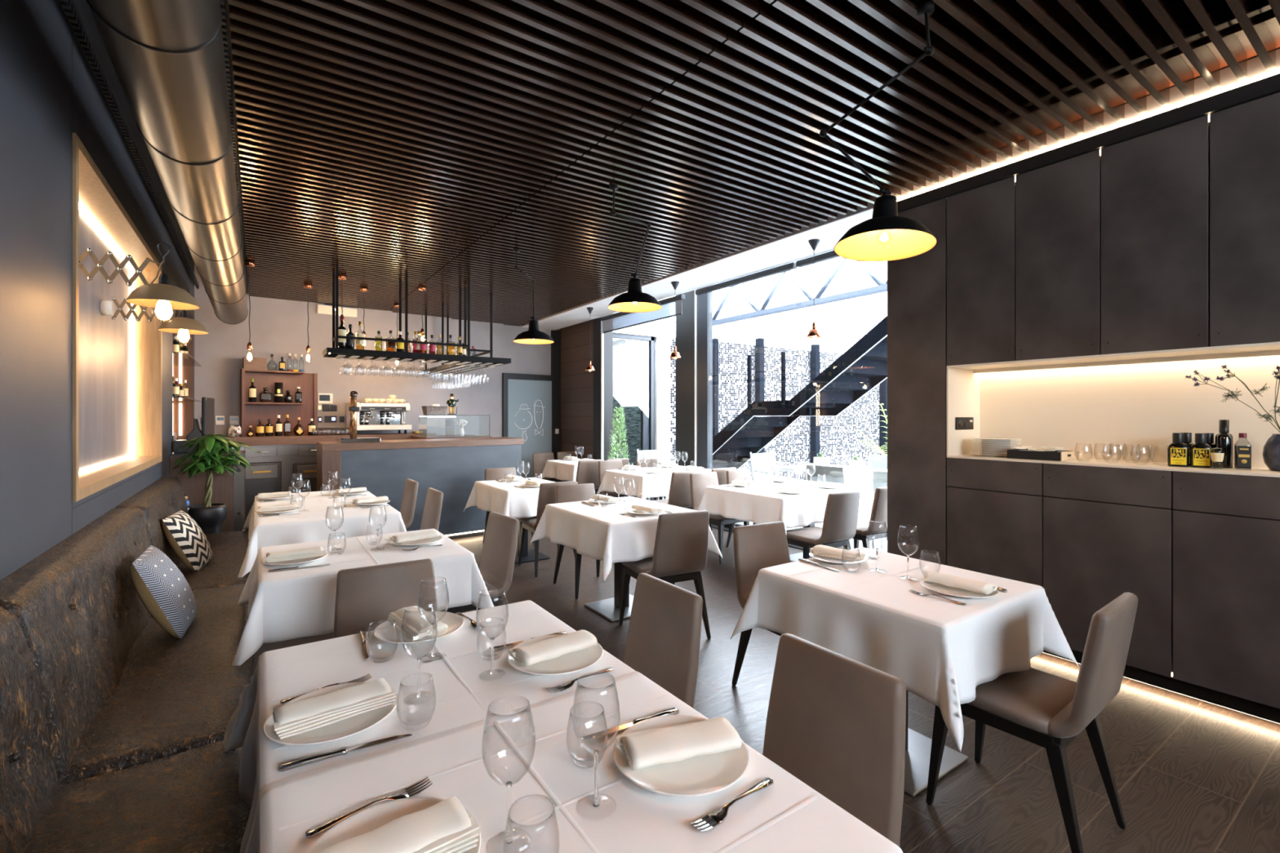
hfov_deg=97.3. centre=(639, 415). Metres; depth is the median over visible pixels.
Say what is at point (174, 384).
bottle
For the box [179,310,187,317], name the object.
socket
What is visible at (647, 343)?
window
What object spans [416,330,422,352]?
bottle
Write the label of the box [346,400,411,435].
espresso machine
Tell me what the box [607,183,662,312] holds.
pendant lamp
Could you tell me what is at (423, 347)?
bottle
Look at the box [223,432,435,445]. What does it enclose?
countertop
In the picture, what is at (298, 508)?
plate
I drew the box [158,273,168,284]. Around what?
socket
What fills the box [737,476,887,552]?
ground
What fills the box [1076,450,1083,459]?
block
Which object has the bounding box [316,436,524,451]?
countertop
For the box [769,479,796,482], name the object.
plate
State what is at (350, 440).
drip tray
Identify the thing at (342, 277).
pendant
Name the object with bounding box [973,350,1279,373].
light
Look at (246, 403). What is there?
shelf
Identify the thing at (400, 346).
bottle
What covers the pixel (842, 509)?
dining chair
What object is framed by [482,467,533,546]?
dining chair
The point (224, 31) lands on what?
trim
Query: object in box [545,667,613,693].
fork
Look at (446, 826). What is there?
napkin
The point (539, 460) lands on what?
dining chair
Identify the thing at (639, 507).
napkin
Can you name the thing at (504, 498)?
tablecloth
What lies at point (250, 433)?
bottle
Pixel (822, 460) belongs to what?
planter
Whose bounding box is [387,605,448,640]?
napkin
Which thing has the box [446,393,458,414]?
figurine
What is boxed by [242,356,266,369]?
wooden box
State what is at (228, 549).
seat cushion
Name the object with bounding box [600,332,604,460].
trim
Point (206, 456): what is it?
potted tree
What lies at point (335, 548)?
wine glass
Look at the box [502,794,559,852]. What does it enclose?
tumbler
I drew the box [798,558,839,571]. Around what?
knife
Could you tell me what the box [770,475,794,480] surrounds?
napkin
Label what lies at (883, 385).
post
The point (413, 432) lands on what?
stack
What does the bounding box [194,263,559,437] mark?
wall
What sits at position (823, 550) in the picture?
napkin
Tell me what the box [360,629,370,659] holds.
knife
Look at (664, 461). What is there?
outdoor table
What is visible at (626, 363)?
stone wall
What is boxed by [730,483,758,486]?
plate
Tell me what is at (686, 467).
napkin
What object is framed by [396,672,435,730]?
tumbler
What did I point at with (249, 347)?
socket
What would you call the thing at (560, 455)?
dining chair
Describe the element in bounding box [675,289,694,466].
column
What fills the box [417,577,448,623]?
bowl
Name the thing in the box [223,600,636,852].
tablecloth
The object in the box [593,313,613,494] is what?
trim
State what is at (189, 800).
seat cushion
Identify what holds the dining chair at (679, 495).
on the floor
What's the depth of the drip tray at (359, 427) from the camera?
7.80 m
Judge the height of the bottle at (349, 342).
0.281 m
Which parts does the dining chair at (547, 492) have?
leg, seat, seat frame, leg, backrest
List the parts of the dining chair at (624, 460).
backrest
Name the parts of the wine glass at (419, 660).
stem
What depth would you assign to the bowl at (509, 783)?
0.90 m
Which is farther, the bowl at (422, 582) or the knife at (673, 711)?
the bowl at (422, 582)
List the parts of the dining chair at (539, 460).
backrest, seat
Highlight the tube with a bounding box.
[274,382,283,402]
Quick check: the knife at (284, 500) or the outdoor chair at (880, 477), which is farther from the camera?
the outdoor chair at (880, 477)
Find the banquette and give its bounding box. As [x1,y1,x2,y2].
[0,475,255,852]
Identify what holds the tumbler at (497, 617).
on the tablecloth at (462, 698)
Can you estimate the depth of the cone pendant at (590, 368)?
8.00 m
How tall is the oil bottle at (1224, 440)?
0.244 m
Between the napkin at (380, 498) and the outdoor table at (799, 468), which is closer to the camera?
the napkin at (380, 498)
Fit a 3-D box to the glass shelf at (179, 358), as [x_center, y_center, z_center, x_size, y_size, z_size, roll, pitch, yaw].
[-4.850,-0.584,5.863,0.353,0.008,1.650,0,0,-34]
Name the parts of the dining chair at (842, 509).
seat, seat frame, backrest, leg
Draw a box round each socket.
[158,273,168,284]
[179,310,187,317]
[246,342,252,350]
[306,345,310,351]
[812,321,815,328]
[955,417,973,430]
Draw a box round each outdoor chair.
[636,448,666,499]
[749,450,799,481]
[804,462,869,547]
[848,453,887,488]
[869,468,887,550]
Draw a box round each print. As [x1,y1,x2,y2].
[1171,448,1186,457]
[1194,449,1208,458]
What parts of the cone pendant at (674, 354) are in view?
lamp shade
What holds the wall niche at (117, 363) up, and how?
attached to the wall at (50, 91)
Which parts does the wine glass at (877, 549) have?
stem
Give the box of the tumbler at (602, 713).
[566,702,608,768]
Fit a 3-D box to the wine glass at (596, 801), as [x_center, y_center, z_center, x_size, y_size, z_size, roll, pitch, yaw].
[-0.077,0.577,0.992,0.085,0.225,0.085,0,0,-40]
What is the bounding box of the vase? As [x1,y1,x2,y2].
[1185,364,1279,471]
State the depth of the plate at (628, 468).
7.17 m
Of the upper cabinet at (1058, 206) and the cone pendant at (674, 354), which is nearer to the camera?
the upper cabinet at (1058, 206)
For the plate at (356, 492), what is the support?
on the tablecloth at (314, 497)
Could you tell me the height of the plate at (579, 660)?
0.017 m
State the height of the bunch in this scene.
0.236 m
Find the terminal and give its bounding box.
[186,396,214,439]
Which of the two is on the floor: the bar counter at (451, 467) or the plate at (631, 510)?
the bar counter at (451, 467)
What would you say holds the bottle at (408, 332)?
on the shelf at (455, 362)
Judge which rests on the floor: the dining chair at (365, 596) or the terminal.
the dining chair at (365, 596)
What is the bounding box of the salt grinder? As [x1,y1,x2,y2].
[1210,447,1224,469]
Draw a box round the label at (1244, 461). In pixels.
[1238,448,1249,463]
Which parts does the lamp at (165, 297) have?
scissor arm, lamp shade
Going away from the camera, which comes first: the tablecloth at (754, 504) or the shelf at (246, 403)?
the tablecloth at (754, 504)
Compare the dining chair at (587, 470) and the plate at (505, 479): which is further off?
the dining chair at (587, 470)
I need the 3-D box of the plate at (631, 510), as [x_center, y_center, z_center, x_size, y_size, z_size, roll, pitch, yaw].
[0.042,0.679,3.994,0.270,0.017,0.270,0,0,-38]
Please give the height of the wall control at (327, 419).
0.089 m
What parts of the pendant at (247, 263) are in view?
cord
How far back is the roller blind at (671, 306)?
7.87 m
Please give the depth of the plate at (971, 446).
3.69 m
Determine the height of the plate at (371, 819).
0.017 m
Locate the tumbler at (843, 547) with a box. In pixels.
[840,546,861,573]
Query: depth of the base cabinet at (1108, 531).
3.04 m
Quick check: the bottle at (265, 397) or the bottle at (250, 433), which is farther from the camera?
the bottle at (265, 397)
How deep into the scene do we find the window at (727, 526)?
7.16 m
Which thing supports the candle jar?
on the bar counter at (279, 459)
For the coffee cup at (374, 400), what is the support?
on the espresso machine
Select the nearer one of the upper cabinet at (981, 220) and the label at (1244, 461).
the label at (1244, 461)
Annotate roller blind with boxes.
[600,293,684,333]
[694,262,797,295]
[795,250,839,267]
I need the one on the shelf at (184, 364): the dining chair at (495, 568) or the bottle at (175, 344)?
the bottle at (175, 344)
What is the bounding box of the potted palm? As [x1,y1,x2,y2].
[853,403,887,467]
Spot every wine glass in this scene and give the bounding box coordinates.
[297,480,311,511]
[324,505,343,550]
[327,471,338,497]
[338,477,351,507]
[368,506,386,550]
[400,604,437,702]
[417,577,448,662]
[475,591,508,677]
[481,698,535,845]
[572,675,620,808]
[613,478,623,506]
[866,520,887,573]
[897,524,919,581]
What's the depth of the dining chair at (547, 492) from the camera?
5.11 m
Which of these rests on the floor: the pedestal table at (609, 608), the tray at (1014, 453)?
the pedestal table at (609, 608)
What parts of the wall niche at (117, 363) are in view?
panel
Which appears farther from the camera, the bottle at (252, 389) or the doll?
the bottle at (252, 389)
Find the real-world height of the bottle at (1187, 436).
0.174 m
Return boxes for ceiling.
[225,0,1279,330]
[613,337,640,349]
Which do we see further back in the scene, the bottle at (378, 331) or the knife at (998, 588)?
the bottle at (378, 331)
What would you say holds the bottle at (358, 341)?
on the shelf at (455, 362)
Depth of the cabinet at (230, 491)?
5.16 m
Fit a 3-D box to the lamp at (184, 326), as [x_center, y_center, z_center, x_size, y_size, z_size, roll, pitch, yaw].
[-3.129,-0.662,3.653,0.530,0.376,0.266,0,0,-34]
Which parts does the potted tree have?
pot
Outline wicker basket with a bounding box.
[422,405,447,415]
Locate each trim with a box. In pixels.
[58,0,199,288]
[219,0,247,293]
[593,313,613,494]
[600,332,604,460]
[694,289,697,466]
[708,523,803,550]
[897,73,1279,213]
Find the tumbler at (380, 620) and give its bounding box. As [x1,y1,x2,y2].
[366,619,398,662]
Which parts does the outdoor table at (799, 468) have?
leg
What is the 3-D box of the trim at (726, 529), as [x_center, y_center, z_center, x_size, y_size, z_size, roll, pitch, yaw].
[1.272,1.444,6.909,0.110,0.011,5.200,0,0,-34]
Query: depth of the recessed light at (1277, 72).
3.03 m
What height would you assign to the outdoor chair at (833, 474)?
0.924 m
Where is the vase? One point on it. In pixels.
(1271, 450)
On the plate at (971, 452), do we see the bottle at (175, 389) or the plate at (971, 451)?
the plate at (971, 451)
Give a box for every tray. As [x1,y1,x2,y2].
[336,437,380,443]
[346,424,411,430]
[1007,448,1076,461]
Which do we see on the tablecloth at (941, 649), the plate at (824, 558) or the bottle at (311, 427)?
the plate at (824, 558)
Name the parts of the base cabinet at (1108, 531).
drawer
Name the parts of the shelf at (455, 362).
post, post, post, rail, post, tray frame, glass rail, post, post, post, shelf glass, post, post, post, rail, rail, post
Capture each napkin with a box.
[257,491,292,497]
[257,503,297,511]
[265,546,325,562]
[272,677,396,738]
[317,795,479,852]
[334,487,366,493]
[352,496,388,503]
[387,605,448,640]
[389,530,439,542]
[503,475,522,479]
[508,629,597,666]
[524,480,544,485]
[564,456,577,458]
[590,494,617,502]
[615,715,741,770]
[622,465,639,468]
[631,503,662,513]
[647,468,665,472]
[661,462,677,466]
[685,466,703,469]
[731,480,756,484]
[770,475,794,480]
[777,485,805,492]
[809,544,865,562]
[817,481,844,487]
[924,571,998,595]
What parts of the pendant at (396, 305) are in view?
cord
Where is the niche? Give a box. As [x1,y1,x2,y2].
[946,342,1279,477]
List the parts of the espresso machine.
panel, cup rail, panel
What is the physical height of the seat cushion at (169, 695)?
0.152 m
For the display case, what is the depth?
7.58 m
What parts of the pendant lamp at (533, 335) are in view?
ceiling rod, rod, rod, lamp shade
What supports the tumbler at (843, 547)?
on the tablecloth at (941, 649)
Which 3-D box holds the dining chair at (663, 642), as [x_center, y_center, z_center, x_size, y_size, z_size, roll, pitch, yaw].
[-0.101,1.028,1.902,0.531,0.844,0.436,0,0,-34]
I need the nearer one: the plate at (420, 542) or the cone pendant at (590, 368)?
the plate at (420, 542)
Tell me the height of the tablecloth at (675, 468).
0.326 m
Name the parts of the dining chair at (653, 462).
backrest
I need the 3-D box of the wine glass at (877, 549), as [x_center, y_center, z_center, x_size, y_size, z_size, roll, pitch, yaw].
[1.059,0.580,2.515,0.085,0.225,0.085,0,0,-40]
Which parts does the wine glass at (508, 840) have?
stem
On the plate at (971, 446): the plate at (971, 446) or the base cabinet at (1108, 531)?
the plate at (971, 446)
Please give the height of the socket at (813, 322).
0.070 m
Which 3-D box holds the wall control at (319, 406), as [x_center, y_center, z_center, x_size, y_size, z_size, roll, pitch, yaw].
[-4.432,-0.115,7.794,0.043,0.071,0.022,0,0,-40]
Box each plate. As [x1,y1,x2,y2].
[254,506,299,514]
[255,494,293,499]
[261,551,328,564]
[262,682,398,745]
[303,796,481,852]
[334,490,368,494]
[351,499,390,505]
[373,611,463,644]
[389,535,442,546]
[501,477,525,480]
[506,634,603,675]
[520,483,539,487]
[588,497,622,503]
[613,715,749,796]
[622,467,643,470]
[626,508,664,515]
[644,471,666,473]
[659,465,679,467]
[683,468,704,471]
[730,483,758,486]
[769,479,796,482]
[775,488,806,493]
[808,552,868,564]
[815,484,844,488]
[920,578,999,598]
[970,437,1021,439]
[970,441,1021,444]
[970,444,1019,447]
[970,445,1021,448]
[970,448,1012,451]
[970,450,1007,453]
[970,452,1007,455]
[971,439,1021,441]
[971,442,1021,445]
[971,446,1015,449]
[971,448,1007,453]
[971,453,1007,457]
[972,440,1020,443]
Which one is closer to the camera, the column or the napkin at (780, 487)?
the napkin at (780, 487)
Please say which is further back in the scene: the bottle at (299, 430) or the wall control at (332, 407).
the wall control at (332, 407)
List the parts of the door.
pane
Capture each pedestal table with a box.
[514,518,550,564]
[583,562,633,621]
[769,484,814,561]
[903,690,968,796]
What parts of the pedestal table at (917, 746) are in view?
plate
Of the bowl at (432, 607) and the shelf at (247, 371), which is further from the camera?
the shelf at (247, 371)
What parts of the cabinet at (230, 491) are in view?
cash drawer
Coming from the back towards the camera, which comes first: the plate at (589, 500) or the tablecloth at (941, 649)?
the plate at (589, 500)
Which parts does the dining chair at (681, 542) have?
leg, seat, seat frame, backrest, leg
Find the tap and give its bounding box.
[336,391,380,443]
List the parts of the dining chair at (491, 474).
leg, backrest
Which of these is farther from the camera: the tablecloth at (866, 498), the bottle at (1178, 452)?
the tablecloth at (866, 498)
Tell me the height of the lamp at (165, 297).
0.377 m
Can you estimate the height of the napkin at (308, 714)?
0.036 m
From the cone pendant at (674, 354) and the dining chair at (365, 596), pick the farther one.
the cone pendant at (674, 354)
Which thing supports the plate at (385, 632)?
on the tablecloth at (462, 698)
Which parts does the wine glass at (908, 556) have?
stem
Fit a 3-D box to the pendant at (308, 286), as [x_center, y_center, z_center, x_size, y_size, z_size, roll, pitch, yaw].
[-3.895,-1.089,6.611,0.084,0.920,0.084,0,0,-34]
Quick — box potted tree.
[172,434,258,533]
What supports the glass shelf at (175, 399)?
attached to the shelf at (184, 364)
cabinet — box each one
[169,439,245,532]
[887,198,947,565]
[946,176,1015,365]
[946,457,1044,587]
[1014,149,1101,360]
[1043,463,1173,677]
[1099,115,1210,354]
[1171,471,1279,708]
[1208,92,1279,346]
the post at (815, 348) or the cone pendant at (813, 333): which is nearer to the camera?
the cone pendant at (813, 333)
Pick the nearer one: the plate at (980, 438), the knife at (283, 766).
the knife at (283, 766)
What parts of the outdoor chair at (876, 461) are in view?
armrest, leg, backrest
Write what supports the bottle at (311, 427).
on the bar counter at (279, 459)
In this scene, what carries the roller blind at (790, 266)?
attached to the ceiling at (432, 142)
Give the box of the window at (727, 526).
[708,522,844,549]
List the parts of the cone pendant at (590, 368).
lamp shade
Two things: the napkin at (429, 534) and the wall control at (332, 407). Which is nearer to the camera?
the napkin at (429, 534)
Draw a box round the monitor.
[201,396,214,435]
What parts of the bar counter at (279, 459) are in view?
drawer, handle, fridge door, drawer, fridge door, drawer, handle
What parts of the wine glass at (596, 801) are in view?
stem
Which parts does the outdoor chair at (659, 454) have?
backrest, leg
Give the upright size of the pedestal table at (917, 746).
0.748 m
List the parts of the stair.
rail post, rail post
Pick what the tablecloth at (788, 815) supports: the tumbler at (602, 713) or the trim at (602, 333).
the tumbler at (602, 713)
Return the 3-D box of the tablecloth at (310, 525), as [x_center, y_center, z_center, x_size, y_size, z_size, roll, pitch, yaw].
[-2.265,0.859,4.079,1.050,0.345,0.828,0,0,-34]
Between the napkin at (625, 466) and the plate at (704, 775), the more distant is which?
the napkin at (625, 466)
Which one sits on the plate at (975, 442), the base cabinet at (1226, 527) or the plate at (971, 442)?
the plate at (971, 442)
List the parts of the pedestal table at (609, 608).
plate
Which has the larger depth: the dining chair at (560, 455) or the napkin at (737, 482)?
the dining chair at (560, 455)
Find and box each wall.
[0,0,194,580]
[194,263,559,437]
[559,319,593,459]
[613,297,670,499]
[613,348,640,465]
[670,337,879,481]
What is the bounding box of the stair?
[663,315,887,499]
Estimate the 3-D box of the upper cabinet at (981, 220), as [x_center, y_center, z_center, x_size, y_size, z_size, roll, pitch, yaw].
[2.481,-0.895,3.804,0.781,1.120,0.406,0,0,-34]
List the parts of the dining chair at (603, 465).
backrest, seat, seat frame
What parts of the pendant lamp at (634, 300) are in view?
ceiling rod, rod, lamp shade, rod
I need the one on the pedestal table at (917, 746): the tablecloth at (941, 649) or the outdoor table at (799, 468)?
the tablecloth at (941, 649)
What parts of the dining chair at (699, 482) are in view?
backrest, seat, leg, seat frame, leg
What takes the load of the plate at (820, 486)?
on the tablecloth at (866, 498)
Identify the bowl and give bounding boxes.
[400,604,437,659]
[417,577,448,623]
[475,591,508,639]
[481,698,535,786]
[572,675,620,754]
[866,520,887,548]
[897,524,919,555]
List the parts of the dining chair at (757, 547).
leg, backrest, seat frame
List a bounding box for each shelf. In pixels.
[173,316,201,439]
[173,352,201,366]
[173,397,201,401]
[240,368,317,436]
[244,368,304,374]
[244,402,304,404]
[322,264,511,375]
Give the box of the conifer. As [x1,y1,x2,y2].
[607,406,630,465]
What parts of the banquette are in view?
backrest, backrest, backrest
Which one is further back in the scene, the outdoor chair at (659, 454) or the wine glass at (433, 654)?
the outdoor chair at (659, 454)
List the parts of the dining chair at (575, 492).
leg, backrest, leg, leg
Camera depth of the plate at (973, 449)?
3.67 m
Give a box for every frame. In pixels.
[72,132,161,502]
[697,284,712,469]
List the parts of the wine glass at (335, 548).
stem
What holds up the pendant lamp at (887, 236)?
hanging from the ceiling at (432, 142)
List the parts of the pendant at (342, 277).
cord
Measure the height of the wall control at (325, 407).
0.090 m
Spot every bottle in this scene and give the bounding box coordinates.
[173,336,179,352]
[173,376,176,397]
[173,377,179,394]
[176,383,184,397]
[181,342,188,353]
[182,379,187,395]
[245,425,254,436]
[248,378,256,402]
[255,419,264,436]
[259,387,271,402]
[265,418,273,436]
[275,414,282,435]
[279,356,285,370]
[284,390,292,402]
[284,414,290,435]
[293,417,304,435]
[294,386,302,403]
[307,418,315,435]
[338,315,346,348]
[346,324,354,349]
[355,321,364,345]
[374,330,380,350]
[386,330,396,351]
[396,331,404,351]
[404,332,409,352]
[412,331,417,352]
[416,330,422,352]
[420,333,426,353]
[428,334,435,354]
[435,333,443,354]
[448,334,454,351]
[456,336,462,355]
[460,342,466,355]
[1167,432,1189,466]
[1183,432,1193,448]
[1189,433,1212,467]
[1202,432,1215,466]
[1215,419,1233,468]
[1234,433,1251,469]
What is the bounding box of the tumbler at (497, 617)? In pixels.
[476,617,506,660]
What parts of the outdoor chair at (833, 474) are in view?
leg, backrest, leg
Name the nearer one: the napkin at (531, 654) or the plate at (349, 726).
the plate at (349, 726)
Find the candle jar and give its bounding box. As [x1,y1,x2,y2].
[228,425,241,436]
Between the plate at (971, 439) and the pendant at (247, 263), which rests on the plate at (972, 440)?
the plate at (971, 439)
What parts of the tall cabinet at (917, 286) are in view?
panel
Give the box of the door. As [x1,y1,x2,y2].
[502,329,560,478]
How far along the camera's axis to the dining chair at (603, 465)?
7.59 m
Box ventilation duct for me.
[85,0,248,324]
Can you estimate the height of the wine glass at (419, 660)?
0.225 m
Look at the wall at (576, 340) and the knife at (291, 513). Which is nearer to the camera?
the knife at (291, 513)
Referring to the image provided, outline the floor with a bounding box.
[249,528,1279,852]
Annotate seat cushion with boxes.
[22,740,251,852]
[59,583,255,785]
[177,530,250,591]
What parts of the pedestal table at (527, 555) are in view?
plate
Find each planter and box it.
[813,452,829,466]
[848,455,865,471]
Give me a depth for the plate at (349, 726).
1.24 m
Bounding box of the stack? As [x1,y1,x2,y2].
[411,431,422,433]
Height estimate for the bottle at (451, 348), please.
0.251 m
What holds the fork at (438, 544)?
on the tablecloth at (294, 603)
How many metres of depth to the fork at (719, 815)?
0.97 m
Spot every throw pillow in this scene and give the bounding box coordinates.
[130,545,196,639]
[162,510,212,571]
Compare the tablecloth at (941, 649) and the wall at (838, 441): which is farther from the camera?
the wall at (838, 441)
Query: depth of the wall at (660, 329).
9.68 m
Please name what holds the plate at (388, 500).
on the tablecloth at (310, 525)
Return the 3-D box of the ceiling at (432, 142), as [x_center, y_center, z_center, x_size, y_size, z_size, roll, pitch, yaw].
[-0.316,-1.796,3.836,5.690,0.508,12.500,0,0,-34]
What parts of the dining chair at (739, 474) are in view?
leg, backrest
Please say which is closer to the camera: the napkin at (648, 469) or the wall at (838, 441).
the napkin at (648, 469)
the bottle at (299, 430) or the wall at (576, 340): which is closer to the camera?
the bottle at (299, 430)
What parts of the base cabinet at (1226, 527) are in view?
drawer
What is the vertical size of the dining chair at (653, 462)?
0.844 m
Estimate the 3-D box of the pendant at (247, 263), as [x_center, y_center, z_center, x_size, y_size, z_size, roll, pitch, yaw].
[-3.909,-1.045,5.639,0.084,1.009,0.084,0,0,-34]
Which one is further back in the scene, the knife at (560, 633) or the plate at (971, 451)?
the plate at (971, 451)
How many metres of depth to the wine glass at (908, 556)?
2.39 m
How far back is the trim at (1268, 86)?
3.02 m
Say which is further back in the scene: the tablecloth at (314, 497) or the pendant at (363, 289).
the pendant at (363, 289)
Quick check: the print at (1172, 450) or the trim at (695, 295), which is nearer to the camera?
the print at (1172, 450)
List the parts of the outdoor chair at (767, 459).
leg, backrest, armrest, leg, armrest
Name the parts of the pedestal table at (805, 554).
plate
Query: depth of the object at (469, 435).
7.76 m
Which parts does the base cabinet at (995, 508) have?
drawer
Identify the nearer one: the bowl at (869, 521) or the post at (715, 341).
the bowl at (869, 521)
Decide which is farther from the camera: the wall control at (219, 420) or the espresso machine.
the espresso machine
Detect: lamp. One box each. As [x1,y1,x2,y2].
[79,241,199,322]
[100,287,208,342]
[513,248,554,344]
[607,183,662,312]
[819,1,937,262]
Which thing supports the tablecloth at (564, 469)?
on the pedestal table
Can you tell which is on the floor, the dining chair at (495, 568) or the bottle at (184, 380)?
the dining chair at (495, 568)
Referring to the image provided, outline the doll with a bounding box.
[184,494,190,515]
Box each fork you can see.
[280,673,372,703]
[305,777,432,837]
[402,544,442,551]
[455,612,485,629]
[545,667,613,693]
[690,777,773,832]
[908,589,966,604]
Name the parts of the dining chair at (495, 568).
seat frame, seat, leg, backrest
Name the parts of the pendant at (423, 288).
cord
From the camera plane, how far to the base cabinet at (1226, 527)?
2.67 m
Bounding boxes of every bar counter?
[223,432,435,530]
[316,436,524,539]
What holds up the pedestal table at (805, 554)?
on the floor
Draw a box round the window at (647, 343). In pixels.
[613,333,655,500]
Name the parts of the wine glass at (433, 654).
stem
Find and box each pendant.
[244,260,254,360]
[303,283,312,360]
[338,274,346,321]
[360,286,367,346]
[394,303,399,364]
[418,285,426,341]
[585,306,594,371]
[669,280,680,358]
[806,239,822,337]
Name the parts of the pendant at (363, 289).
cord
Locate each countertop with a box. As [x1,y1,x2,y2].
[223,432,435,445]
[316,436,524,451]
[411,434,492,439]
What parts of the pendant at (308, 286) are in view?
cord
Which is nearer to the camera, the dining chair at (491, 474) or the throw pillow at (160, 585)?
the throw pillow at (160, 585)
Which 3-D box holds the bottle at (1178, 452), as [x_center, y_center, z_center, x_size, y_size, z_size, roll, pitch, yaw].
[2.815,0.176,2.946,0.080,0.174,0.054,0,0,40]
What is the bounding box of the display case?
[426,414,489,436]
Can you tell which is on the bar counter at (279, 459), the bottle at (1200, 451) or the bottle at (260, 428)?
the bottle at (260, 428)
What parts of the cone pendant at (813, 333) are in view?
lamp shade, cord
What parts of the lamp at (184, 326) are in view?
scissor arm, lamp shade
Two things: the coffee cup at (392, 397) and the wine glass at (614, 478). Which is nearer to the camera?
the wine glass at (614, 478)
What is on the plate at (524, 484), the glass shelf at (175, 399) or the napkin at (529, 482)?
the napkin at (529, 482)
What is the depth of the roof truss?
7.02 m
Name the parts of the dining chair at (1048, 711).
leg, leg, seat frame, seat, leg, backrest, leg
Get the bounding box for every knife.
[258,499,291,502]
[258,513,299,516]
[268,564,330,572]
[279,733,412,771]
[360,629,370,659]
[489,631,567,648]
[581,707,679,739]
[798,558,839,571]
[996,586,1007,591]
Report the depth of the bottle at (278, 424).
7.11 m
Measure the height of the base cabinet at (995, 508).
1.039 m
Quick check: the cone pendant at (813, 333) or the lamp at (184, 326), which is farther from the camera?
the cone pendant at (813, 333)
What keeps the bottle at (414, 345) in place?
on the shelf at (455, 362)
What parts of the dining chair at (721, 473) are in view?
backrest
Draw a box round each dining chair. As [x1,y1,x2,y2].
[333,558,438,638]
[400,478,418,528]
[419,487,443,531]
[440,511,519,613]
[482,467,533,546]
[518,480,577,577]
[532,452,566,482]
[553,483,599,599]
[556,451,577,481]
[575,459,601,494]
[598,459,637,497]
[600,457,628,494]
[618,510,711,639]
[623,573,702,708]
[635,457,662,500]
[651,470,699,509]
[689,471,749,564]
[709,467,736,530]
[725,468,755,547]
[731,520,790,685]
[762,633,906,847]
[786,490,860,558]
[852,486,887,548]
[925,592,1137,852]
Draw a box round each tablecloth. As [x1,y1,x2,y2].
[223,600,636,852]
[231,528,493,666]
[237,501,406,577]
[241,490,376,540]
[244,671,902,852]
[463,477,555,518]
[529,496,722,582]
[540,458,581,481]
[596,467,672,499]
[648,465,711,472]
[697,482,829,533]
[730,546,1079,752]
[755,479,873,517]
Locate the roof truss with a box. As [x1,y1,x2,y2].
[712,249,887,325]
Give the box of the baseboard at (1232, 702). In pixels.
[1042,648,1279,724]
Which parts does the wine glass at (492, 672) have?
stem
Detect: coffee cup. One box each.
[364,398,372,402]
[371,398,377,402]
[389,395,395,399]
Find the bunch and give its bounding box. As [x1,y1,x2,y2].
[456,419,467,436]
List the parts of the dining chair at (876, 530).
leg, seat, leg, seat frame, backrest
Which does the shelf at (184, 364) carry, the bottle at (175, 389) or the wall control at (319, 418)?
the bottle at (175, 389)
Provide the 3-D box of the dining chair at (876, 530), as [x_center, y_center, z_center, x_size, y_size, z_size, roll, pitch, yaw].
[2.024,1.028,5.062,0.436,0.844,0.531,0,0,-32]
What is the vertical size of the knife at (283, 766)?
0.008 m
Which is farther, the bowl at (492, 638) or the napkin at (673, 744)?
the bowl at (492, 638)
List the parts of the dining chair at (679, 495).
seat, backrest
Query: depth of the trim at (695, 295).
7.81 m
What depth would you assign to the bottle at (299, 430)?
7.24 m
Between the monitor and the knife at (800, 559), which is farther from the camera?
the monitor
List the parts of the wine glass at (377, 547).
stem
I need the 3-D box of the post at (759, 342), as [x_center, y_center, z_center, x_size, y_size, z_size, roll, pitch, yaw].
[2.475,-0.065,11.639,0.130,3.070,0.130,0,0,-34]
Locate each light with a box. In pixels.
[316,304,356,317]
[897,71,1279,201]
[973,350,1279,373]
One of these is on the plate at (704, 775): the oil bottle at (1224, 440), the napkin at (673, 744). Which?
the napkin at (673, 744)
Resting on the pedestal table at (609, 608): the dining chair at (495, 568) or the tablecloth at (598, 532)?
the tablecloth at (598, 532)
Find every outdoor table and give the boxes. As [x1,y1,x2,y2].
[657,460,675,499]
[770,463,887,479]
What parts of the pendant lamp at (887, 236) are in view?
rod, rod, lamp shade, ceiling rod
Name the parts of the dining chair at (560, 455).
backrest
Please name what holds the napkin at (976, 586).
on the plate at (935, 587)
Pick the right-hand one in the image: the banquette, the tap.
the tap
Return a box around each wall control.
[215,416,224,425]
[229,416,238,425]
[317,404,321,410]
[317,416,321,422]
[318,393,333,404]
[322,404,328,411]
[324,416,336,422]
[329,404,337,411]
[339,416,344,422]
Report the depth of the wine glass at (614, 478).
4.30 m
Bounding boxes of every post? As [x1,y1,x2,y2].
[712,337,718,437]
[755,337,764,453]
[810,344,819,463]
[880,377,887,454]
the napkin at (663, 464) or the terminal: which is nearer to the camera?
the terminal
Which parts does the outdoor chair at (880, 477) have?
leg, backrest, armrest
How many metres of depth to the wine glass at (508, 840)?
0.90 m
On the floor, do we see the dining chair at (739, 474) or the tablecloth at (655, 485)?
the dining chair at (739, 474)

